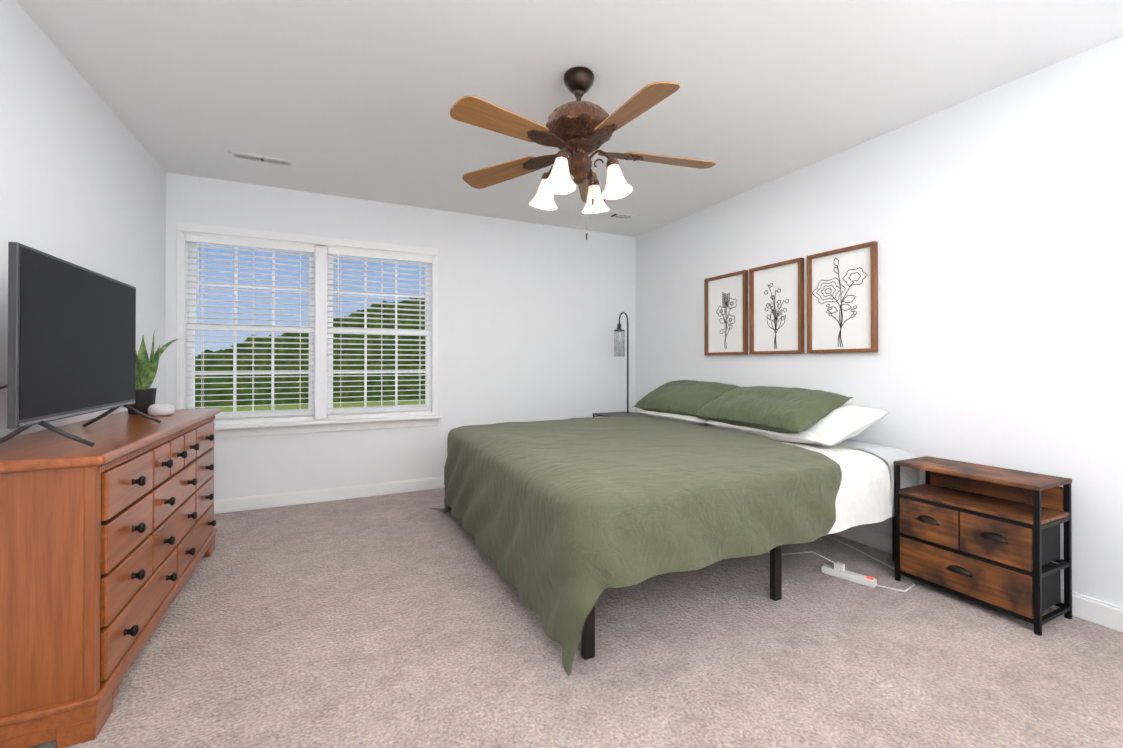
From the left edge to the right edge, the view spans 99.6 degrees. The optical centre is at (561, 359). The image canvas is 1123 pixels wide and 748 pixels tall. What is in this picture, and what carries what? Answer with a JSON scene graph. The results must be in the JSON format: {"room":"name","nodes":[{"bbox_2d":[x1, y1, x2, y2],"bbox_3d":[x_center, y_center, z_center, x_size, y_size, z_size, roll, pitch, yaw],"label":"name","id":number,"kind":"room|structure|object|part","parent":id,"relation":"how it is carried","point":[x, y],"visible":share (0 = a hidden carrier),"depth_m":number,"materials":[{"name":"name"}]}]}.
{"room":"bedroom","nodes":[
{"label":"bedroom","id":0,"kind":"room"},
{"bbox_2d":[0,0,165,437],"bbox_3d":[-1.816,-0.113,1.191,0.120,2.440,4.940,0,0,-26],"label":"wall","id":1,"kind":"structure","parent":0,"point":[82,178],"depth_m":2.13,"materials":[{"name":"white paint"}]},
{"bbox_2d":[165,172,635,499],"bbox_3d":[-1.023,-0.095,4.250,3.970,2.440,0.120,0,0,-26],"label":"wall","id":2,"kind":"structure","parent":0,"point":[529,313],"depth_m":4.26,"materials":[{"name":"white paint"}]},
{"bbox_2d":[176,222,441,437],"bbox_3d":[-1.913,-0.201,3.771,1.867,1.545,0.210,0,0,-26],"label":"window","id":3,"kind":"structure","parent":2,"relation":"in","point":[193,269],"depth_m":3.74,"materials":[{"name":"white plastic"}]},
{"bbox_2d":[214,476,444,513],"bbox_3d":[-0.994,1.074,4.183,3.970,0.101,0.014,0,0,-26],"label":"baseboard","id":4,"kind":"structure","parent":2,"relation":"attached to","point":[286,499],"depth_m":3.75,"materials":[{"name":"white wood"}]},
{"bbox_2d":[16,0,1122,236],"bbox_3d":[0.025,-1.377,2.087,4.210,0.100,4.940,0,0,-26],"label":"ceiling","id":5,"kind":"structure","parent":0,"point":[352,98],"depth_m":2.23,"materials":[{"name":"white paint"}]},
{"bbox_2d":[228,150,293,167],"bbox_3d":[-1.969,-1.316,3.123,0.360,0.009,0.120,0,0,-26],"label":"ceiling vent","id":6,"kind":"object","parent":5,"relation":"in","point":[260,159],"visible":1,"depth_m":3.11,"materials":[{"name":"white metal"}]},
{"bbox_2d":[450,66,715,239],"bbox_3d":[0.103,-0.942,2.165,1.273,0.770,1.216,0,0,-26],"label":"ceiling fan","id":7,"kind":"object","parent":5,"relation":"hanging from","point":[578,131],"visible":1,"depth_m":2.11,"materials":[{"name":"brown wood"}]},
{"label":"blade","id":8,"kind":"part","parent":7,"relation":"part of","materials":[{"name":"brown wood"}]},
{"label":"blade","id":9,"kind":"part","parent":7,"relation":"part of","materials":[{"name":"brown wood"}]},
{"bbox_3d":[0.081,-1.073,2.212,0.330,0.508,0.319,0,0,-26],"label":"motor","id":10,"kind":"part","parent":7,"relation":"part of","materials":[{"name":"brown metal"}]},
{"bbox_3d":[0.159,-0.953,2.642,0.144,0.006,0.445,11,-2,11],"label":"blade","id":11,"kind":"part","parent":7,"relation":"part of","materials":[{"name":"brown wood"}]},
{"bbox_3d":[0.270,-0.957,1.818,0.144,0.006,0.445,-12,8,-25],"label":"blade","id":12,"kind":"part","parent":7,"relation":"part of","materials":[{"name":"brown wood"}]},
{"bbox_3d":[0.514,-0.955,2.270,0.445,0.006,0.144,4,10,-8],"label":"blade","id":13,"kind":"part","parent":7,"relation":"part of","materials":[{"name":"brown wood"}]},
{"bbox_2d":[590,211,635,220],"bbox_3d":[0.471,-1.310,4.302,0.400,0.009,0.150,0,0,-26],"label":"ceiling vent","id":14,"kind":"object","parent":5,"relation":"in","point":[616,215],"visible":0.88,"depth_m":4.30,"materials":[{"name":"white metal"}]},
{"bbox_2d":[26,488,1122,747],"bbox_3d":[0.025,1.162,2.073,4.210,0.100,4.940,0,0,-26],"label":"floor","id":15,"kind":"structure","parent":0,"point":[402,620],"depth_m":1.76,"materials":[{"name":"carpet"}]},
{"bbox_2d":[0,408,220,747],"bbox_3d":[-1.880,0.697,2.010,0.472,0.830,1.610,0,0,-26],"label":"dresser","id":16,"kind":"object","parent":15,"relation":"on","point":[107,542],"visible":1,"depth_m":1.40,"materials":[{"name":"brown wood"}]},
{"bbox_2d":[0,242,160,446],"bbox_3d":[-1.630,0.022,1.528,0.248,0.705,1.343,0,0,-26],"label":"tv","id":17,"kind":"object","parent":16,"relation":"on","point":[71,339],"visible":1,"depth_m":1.56,"materials":[{"name":"grey plastic"}]},
{"bbox_2d":[128,329,177,413],"bbox_3d":[-2.305,0.025,2.701,0.186,0.517,0.613,0,0,-26],"label":"plant","id":18,"kind":"object","parent":16,"relation":"on","point":[146,368],"visible":0.79,"depth_m":2.48,"materials":[{"name":"green plant"}]},
{"bbox_2d":[148,403,174,415],"bbox_3d":[-2.050,0.252,2.431,0.108,0.062,0.108,0,0,-26],"label":"smart speaker","id":19,"kind":"object","parent":16,"relation":"on","point":[160,409],"visible":1,"depth_m":2.40},
{"bbox_2d":[593,312,639,417],"bbox_3d":[0.569,0.329,4.617,0.418,1.595,0.340,0,0,-26],"label":"floor lamp","id":20,"kind":"object","parent":15,"relation":"on","point":[620,340],"visible":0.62,"depth_m":4.63,"materials":[{"name":"grey metal"}]},
{"bbox_2d":[430,380,919,675],"bbox_3d":[0.501,0.638,3.024,2.241,0.955,2.220,0,0,-26],"label":"bed","id":21,"kind":"object","parent":15,"relation":"on","point":[566,523],"visible":1,"depth_m":2.14,"materials":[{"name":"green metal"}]},
{"bbox_2d":[766,535,914,591],"bbox_3d":[1.404,1.069,2.716,0.776,0.092,1.024,0,0,-26],"label":"power strip","id":22,"kind":"object","parent":15,"relation":"on","point":[838,570],"visible":0.96,"depth_m":2.41,"materials":[{"name":"white plastic"}]},
{"bbox_2d":[893,456,1071,635],"bbox_3d":[1.933,0.813,2.220,0.322,0.600,0.554,0,0,-26],"label":"nightstand","id":23,"kind":"object","parent":15,"relation":"on","point":[1000,553],"visible":1,"depth_m":2.10,"materials":[{"name":"brown wood"}]},
{"bbox_2d":[635,36,1122,606],"bbox_3d":[1.867,-0.102,2.970,0.120,2.440,4.940,0,0,-26],"label":"wall","id":24,"kind":"structure","parent":0,"point":[991,222],"depth_m":2.39,"materials":[{"name":"white paint"}]},
{"bbox_2d":[704,270,747,354],"bbox_3d":[1.339,-0.367,3.880,0.038,0.655,0.443,0,0,-26],"label":"picture frame","id":25,"kind":"object","parent":24,"relation":"attached to","point":[725,314],"visible":1,"depth_m":3.88,"materials":[{"name":"white paper"}]},
{"bbox_2d":[749,258,803,353],"bbox_3d":[1.550,-0.370,3.442,0.038,0.655,0.443,0,0,-26],"label":"picture frame","id":26,"kind":"object","parent":24,"relation":"attached to","point":[776,308],"visible":1,"depth_m":3.43,"materials":[{"name":"white paper"}]},
{"bbox_2d":[806,241,877,352],"bbox_3d":[1.763,-0.372,3.002,0.038,0.655,0.443,0,0,-26],"label":"picture frame","id":27,"kind":"object","parent":24,"relation":"attached to","point":[842,300],"visible":1,"depth_m":2.98,"materials":[{"name":"white paper"}]},
{"bbox_2d":[833,525,1122,632],"bbox_3d":[1.806,1.067,2.934,0.014,0.101,4.700,0,0,-26],"label":"baseboard","id":28,"kind":"structure","parent":24,"relation":"attached to","point":[1099,612],"depth_m":2.04,"materials":[{"name":"white wood"}]},
{"label":"outside","id":29,"kind":"structure","parent":0,"visible":0},
{"bbox_2d":[195,244,424,411],"bbox_3d":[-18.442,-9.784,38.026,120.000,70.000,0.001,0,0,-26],"label":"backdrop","id":30,"kind":"structure","parent":29,"point":[358,403],"depth_m":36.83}
]}

